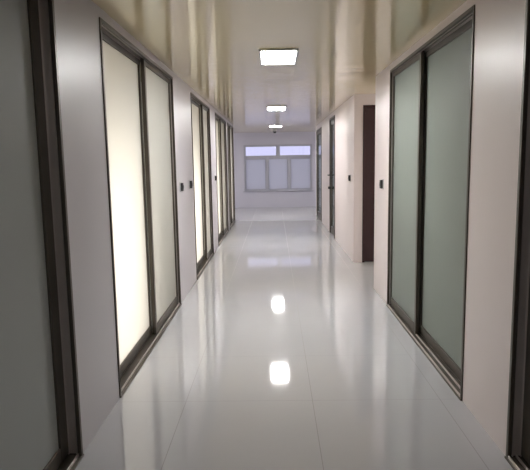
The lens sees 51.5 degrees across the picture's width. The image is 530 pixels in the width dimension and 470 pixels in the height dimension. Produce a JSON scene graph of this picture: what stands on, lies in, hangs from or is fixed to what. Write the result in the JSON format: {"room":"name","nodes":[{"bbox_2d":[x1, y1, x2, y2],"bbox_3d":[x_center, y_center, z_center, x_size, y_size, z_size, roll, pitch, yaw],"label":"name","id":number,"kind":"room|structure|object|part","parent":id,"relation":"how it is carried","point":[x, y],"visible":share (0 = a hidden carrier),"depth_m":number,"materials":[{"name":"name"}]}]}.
{"room":"office corridor","nodes":[
{"label":"office corridor","id":0,"kind":"room"},
{"bbox_2d":[54,0,235,452],"bbox_3d":[-0.986,-0.423,5.459,0.120,2.420,17.300,-1,8,1],"label":"wall","id":1,"kind":"structure","parent":0,"point":[76,21],"depth_m":3.09,"materials":[{"name":"white paint"}]},
{"bbox_2d":[0,0,83,469],"bbox_3d":[-1.040,0.119,1.653,0.129,2.360,2.110,-1,8,1],"label":"door","id":2,"kind":"structure","parent":1,"relation":"in","point":[40,415],"depth_m":2.48,"materials":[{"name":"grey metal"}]},
{"bbox_3d":[-1.055,0.047,2.135,0.032,2.318,1.108,-1,8,1],"label":"sliding panel","id":3,"kind":"part","parent":2,"relation":"part of","materials":[{"name":"brown metal"}]},
{"bbox_3d":[-1.043,0.119,1.653,0.123,2.360,2.110,-1,8,1],"label":"frame","id":4,"kind":"part","parent":2,"relation":"part of","materials":[{"name":"brown metal"}]},
{"bbox_2d":[99,17,181,397],"bbox_3d":[-0.991,-0.271,4.552,0.129,2.360,2.340,-1,8,1],"label":"door","id":5,"kind":"structure","parent":1,"relation":"in","point":[138,330],"depth_m":4.41,"materials":[{"name":"white glass"}]},
{"bbox_3d":[-1.032,-0.219,4.021,0.008,2.201,1.194,-1,8,1],"label":"glass pane","id":6,"kind":"part","parent":5,"relation":"part of","materials":[{"name":"white glass"}]},
{"bbox_3d":[-1.032,-0.207,4.030,0.032,2.318,1.261,-1,8,1],"label":"sliding panel","id":7,"kind":"part","parent":5,"relation":"part of","materials":[{"name":"white glass"}]},
{"bbox_3d":[-0.969,-0.359,5.152,0.032,2.318,1.098,-1,8,1],"label":"sliding panel","id":8,"kind":"part","parent":5,"relation":"part of","materials":[{"name":"white glass"}]},
{"bbox_3d":[-0.969,-0.372,5.159,0.008,2.201,1.033,-1,8,1],"label":"glass pane","id":9,"kind":"part","parent":5,"relation":"part of","materials":[{"name":"white glass"}]},
{"bbox_2d":[180,182,183,191],"bbox_3d":[-0.899,-0.520,5.949,0.038,0.108,0.081,-1,8,1],"label":"wall switch","id":10,"kind":"object","parent":1,"relation":"attached to","point":[181,184],"visible":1,"depth_m":5.92,"materials":[{"name":"grey plastic"}]},
{"bbox_2d":[189,180,192,188],"bbox_3d":[-0.888,-0.607,6.594,0.038,0.108,0.081,-1,8,1],"label":"wall switch","id":11,"kind":"object","parent":1,"relation":"attached to","point":[190,182],"visible":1,"depth_m":6.56,"materials":[{"name":"grey plastic"}]},
{"bbox_2d":[190,92,213,279],"bbox_3d":[-0.935,-0.722,7.906,0.129,2.360,1.970,-1,8,1],"label":"door","id":12,"kind":"structure","parent":1,"relation":"in","point":[202,196],"depth_m":8.18,"materials":[{"name":"white glass"}]},
{"bbox_3d":[-0.972,-0.700,7.604,0.008,2.201,1.284,-1,8,1],"label":"glass pane","id":13,"kind":"part","parent":12,"relation":"part of","materials":[{"name":"white glass"}]},
{"bbox_3d":[-0.972,-0.689,7.613,0.032,2.318,1.351,-1,8,1],"label":"sliding panel","id":14,"kind":"part","parent":12,"relation":"part of","materials":[{"name":"white glass"}]},
{"bbox_3d":[-0.912,-0.816,8.551,0.032,2.318,0.638,-1,8,1],"label":"sliding panel","id":15,"kind":"part","parent":12,"relation":"part of","materials":[{"name":"white glass"}]},
{"bbox_3d":[-0.912,-0.829,8.558,0.008,2.201,0.573,-1,8,1],"label":"glass pane","id":16,"kind":"part","parent":12,"relation":"part of","materials":[{"name":"white glass"}]},
{"bbox_2d":[215,113,228,245],"bbox_3d":[-0.887,-1.105,10.760,0.129,2.360,2.110,-1,8,1],"label":"door","id":17,"kind":"structure","parent":1,"relation":"in","point":[220,123],"depth_m":11.07,"materials":[{"name":"white glass"}]},
{"bbox_3d":[-0.925,-1.073,10.378,0.008,2.201,1.264,-1,8,1],"label":"glass pane","id":18,"kind":"part","parent":17,"relation":"part of","materials":[{"name":"white glass"}]},
{"bbox_3d":[-0.925,-1.062,10.387,0.032,2.318,1.331,-1,8,1],"label":"sliding panel","id":19,"kind":"part","parent":17,"relation":"part of","materials":[{"name":"white glass"}]},
{"bbox_3d":[-0.864,-1.198,11.395,0.032,2.318,0.798,-1,8,1],"label":"sliding panel","id":20,"kind":"part","parent":17,"relation":"part of","materials":[{"name":"white glass"}]},
{"bbox_3d":[-0.864,-1.211,11.402,0.008,2.201,0.733,-1,8,1],"label":"glass pane","id":21,"kind":"part","parent":17,"relation":"part of","materials":[{"name":"white glass"}]},
{"bbox_2d":[227,123,234,228],"bbox_3d":[-0.849,-1.412,13.044,0.129,2.360,1.700,-1,8,1],"label":"door","id":22,"kind":"structure","parent":1,"relation":"in","point":[229,127],"depth_m":13.50,"materials":[{"name":"white glass"}]},
{"bbox_3d":[-0.886,-1.375,12.721,0.032,2.318,1.021,-1,8,1],"label":"sliding panel","id":23,"kind":"part","parent":22,"relation":"part of","materials":[{"name":"white glass"}]},
{"bbox_3d":[-0.828,-1.484,13.525,0.032,2.318,0.698,-1,8,1],"label":"sliding panel","id":24,"kind":"part","parent":22,"relation":"part of","materials":[{"name":"white glass"}]},
{"bbox_3d":[-0.828,-1.498,13.532,0.008,2.201,0.633,-1,8,1],"label":"glass pane","id":25,"kind":"part","parent":22,"relation":"part of","materials":[{"name":"white glass"}]},
{"bbox_2d":[141,86,150,289],"bbox_3d":[-2.458,-0.535,6.478,2.858,2.420,0.100,-1,8,1],"label":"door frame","id":26,"kind":"structure","parent":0,"point":[141,86],"depth_m":6.39,"materials":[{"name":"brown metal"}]},
{"bbox_2d":[200,110,204,249],"bbox_3d":[-2.409,-0.928,9.402,2.858,2.420,0.100,-1,8,1],"label":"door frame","id":27,"kind":"structure","parent":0,"point":[200,110],"depth_m":9.33,"materials":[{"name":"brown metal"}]},
{"bbox_2d":[219,131,221,218],"bbox_3d":[-2.365,-1.281,12.028,2.858,2.420,0.100,-1,8,1],"label":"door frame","id":28,"kind":"structure","parent":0,"point":[219,131],"depth_m":11.95,"materials":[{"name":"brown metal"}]},
{"bbox_2d":[233,132,315,207],"bbox_3d":[0.305,-2.123,17.975,8.000,2.420,0.200,-1,8,1],"label":"wall","id":29,"kind":"structure","parent":0,"point":[287,198],"depth_m":17.92,"materials":[{"name":"paint"}]},
{"bbox_2d":[244,144,277,157],"bbox_3d":[-0.136,-2.723,17.841,1.110,0.410,0.100,-1,8,1],"label":"window","id":30,"kind":"structure","parent":29,"relation":"in","point":[245,146],"depth_m":17.81,"materials":[{"name":"grey metal"}]},
{"bbox_2d":[244,157,311,190],"bbox_3d":[0.432,-1.993,17.930,2.220,1.080,0.100,-1,8,1],"label":"window","id":31,"kind":"structure","parent":29,"relation":"in","point":[267,173],"depth_m":17.92,"materials":[{"name":"grey glass"}]},
{"bbox_3d":[-0.303,-1.983,17.943,0.680,1.010,0.040,-1,8,1],"label":"sash","id":32,"kind":"part","parent":31,"relation":"part of","materials":[{"name":"grey glass"}]},
{"bbox_3d":[-0.303,-1.982,17.942,0.624,0.954,0.006,-1,8,1],"label":"glass pane","id":33,"kind":"part","parent":31,"relation":"part of","materials":[{"name":"grey glass"}]},
{"bbox_3d":[0.432,-1.993,17.930,0.650,1.010,0.040,-1,8,1],"label":"sash","id":34,"kind":"part","parent":31,"relation":"part of","materials":[{"name":"grey glass"}]},
{"bbox_3d":[0.432,-1.993,17.929,0.594,0.954,0.006,-1,8,1],"label":"glass pane","id":35,"kind":"part","parent":31,"relation":"part of","materials":[{"name":"grey glass"}]},
{"bbox_3d":[1.166,-2.004,17.916,0.680,1.010,0.040,-1,8,1],"label":"sash","id":36,"kind":"part","parent":31,"relation":"part of","materials":[{"name":"grey glass"}]},
{"bbox_3d":[1.166,-2.003,17.915,0.624,0.954,0.006,-1,8,1],"label":"glass pane","id":37,"kind":"part","parent":31,"relation":"part of","materials":[{"name":"grey glass"}]},
{"bbox_2d":[243,190,313,191],"bbox_3d":[0.440,-1.435,17.944,2.300,0.030,0.060,-1,8,1],"label":"trim","id":38,"kind":"structure","parent":29,"relation":"attached to","point":[286,190],"depth_m":17.92,"materials":[{"name":"grey metal"}]},
{"bbox_2d":[278,144,311,156],"bbox_3d":[0.974,-2.739,17.820,1.110,0.410,0.100,-1,8,1],"label":"window","id":39,"kind":"structure","parent":29,"relation":"in","point":[279,145],"depth_m":17.79,"materials":[{"name":"grey metal"}]},
{"bbox_2d":[92,0,466,132],"bbox_3d":[0.108,-1.960,7.303,8.000,0.100,21.400,-1,8,1],"label":"ceiling","id":40,"kind":"structure","parent":0,"point":[213,46],"depth_m":4.35,"materials":[{"name":"white paint"}]},
{"bbox_2d":[267,106,285,110],"bbox_3d":[0.197,-2.207,9.569,0.330,0.016,0.660,-1,8,1],"label":"recessed light","id":41,"kind":"object","parent":40,"relation":"in","point":[269,108],"visible":1,"depth_m":9.53,"materials":[{"name":"grey plastic"}]},
{"bbox_2d":[268,107,284,109],"bbox_3d":[0.197,-2.208,9.569,0.298,0.011,0.628,-1,8,1],"label":"diffuser","id":42,"kind":"object","parent":41,"relation":"attached to","point":[269,108],"depth_m":9.55,"materials":[{"name":"white plastic"}]},
{"bbox_2d":[259,48,298,64],"bbox_3d":[0.118,-1.574,4.862,0.330,0.016,0.660,-1,8,1],"label":"recessed light","id":43,"kind":"object","parent":40,"relation":"in","point":[267,56],"visible":1,"depth_m":4.80,"materials":[{"name":"grey plastic"}]},
{"bbox_2d":[261,51,295,63],"bbox_3d":[0.118,-1.576,4.862,0.298,0.011,0.628,-1,8,1],"label":"diffuser","id":44,"kind":"object","parent":43,"relation":"attached to","point":[267,57],"depth_m":4.85,"materials":[{"name":"white plastic"}]},
{"bbox_2d":[75,207,513,469],"bbox_3d":[0.150,0.537,7.638,8.000,0.100,21.400,-1,8,1],"label":"floor","id":45,"kind":"structure","parent":0,"point":[284,352],"depth_m":3.77,"materials":[{"name":"tile"}]},
{"bbox_2d":[316,96,352,259],"bbox_3d":[1.409,-1.290,11.620,0.120,2.420,7.180,-1,8,1],"label":"wall","id":46,"kind":"structure","parent":0,"point":[343,114],"depth_m":9.39,"materials":[{"name":"white paint"}]},
{"bbox_2d":[316,127,321,221],"bbox_3d":[1.441,-1.565,14.120,0.122,2.300,1.550,-1,8,1],"label":"door","id":47,"kind":"structure","parent":46,"relation":"in","point":[319,131],"depth_m":14.37,"materials":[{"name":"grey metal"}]},
{"bbox_3d":[1.421,-1.574,14.120,0.010,2.028,1.318,-1,8,1],"label":"glass pane","id":48,"kind":"part","parent":47,"relation":"part of","materials":[{"name":"grey glass"}]},
{"bbox_2d":[327,115,334,238],"bbox_3d":[1.362,-1.151,10.898,0.172,2.340,0.950,-1,8,1],"label":"door","id":49,"kind":"structure","parent":46,"relation":"in","point":[331,187],"depth_m":11.15,"materials":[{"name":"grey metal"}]},
{"bbox_3d":[1.367,-1.161,10.896,0.010,2.068,0.718,-1,8,1],"label":"glass pane","id":50,"kind":"part","parent":49,"relation":"part of","materials":[{"name":"grey glass"}]},
{"bbox_2d":[352,94,375,261],"bbox_3d":[2.713,-0.823,7.978,2.850,2.420,0.120,-1,8,1],"label":"wall","id":51,"kind":"structure","parent":0,"point":[359,100],"depth_m":7.93,"materials":[{"name":"white paint"}]},
{"bbox_2d":[362,105,374,261],"bbox_3d":[1.902,-0.734,7.980,0.975,2.270,0.165,-1,8,1],"label":"door","id":52,"kind":"structure","parent":51,"relation":"in","point":[368,198],"depth_m":7.96,"materials":[{"name":"brown wood"}]},
{"bbox_2d":[374,0,525,455],"bbox_3d":[1.241,0.060,1.577,0.120,2.420,9.550,-1,8,1],"label":"wall","id":53,"kind":"structure","parent":0,"point":[499,24],"depth_m":2.95,"materials":[{"name":"white paint"}]},
{"bbox_2d":[379,179,383,188],"bbox_3d":[1.233,-0.539,5.820,0.038,0.108,0.081,-1,8,1],"label":"wall switch","id":54,"kind":"object","parent":53,"relation":"attached to","point":[381,182],"visible":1,"depth_m":5.79,"materials":[{"name":"grey plastic"}]},
{"bbox_2d":[386,5,474,400],"bbox_3d":[1.279,-0.287,4.390,0.129,2.360,2.280,-1,8,1],"label":"door","id":55,"kind":"structure","parent":53,"relation":"in","point":[443,92],"depth_m":4.23,"materials":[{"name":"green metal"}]},
{"bbox_3d":[1.277,-0.390,5.008,0.008,2.201,0.953,-1,8,1],"label":"glass pane","id":56,"kind":"part","parent":55,"relation":"part of","materials":[{"name":"grey glass"}]},
{"bbox_3d":[1.277,-0.376,5.001,0.032,2.318,1.018,-1,8,1],"label":"sliding panel","id":57,"kind":"part","parent":55,"relation":"part of","materials":[{"name":"glass"}]},
{"bbox_3d":[1.303,-0.230,3.908,0.032,2.318,1.281,-1,8,1],"label":"sliding panel","id":58,"kind":"part","parent":55,"relation":"part of","materials":[{"name":"glass"}]},
{"bbox_3d":[1.302,-0.241,3.898,0.008,2.201,1.214,-1,8,1],"label":"glass pane","id":59,"kind":"part","parent":55,"relation":"part of","materials":[{"name":"glass"}]},
{"bbox_2d":[504,0,529,469],"bbox_3d":[1.232,0.093,1.561,0.129,2.360,2.110,-1,8,1],"label":"door","id":60,"kind":"structure","parent":53,"relation":"in","point":[517,456],"depth_m":2.64,"materials":[{"name":"brown metal"}]},
{"bbox_3d":[1.264,0.017,2.067,0.032,2.318,1.058,-1,8,1],"label":"sliding panel","id":61,"kind":"part","parent":60,"relation":"part of","materials":[{"name":"brown metal"}]}
]}

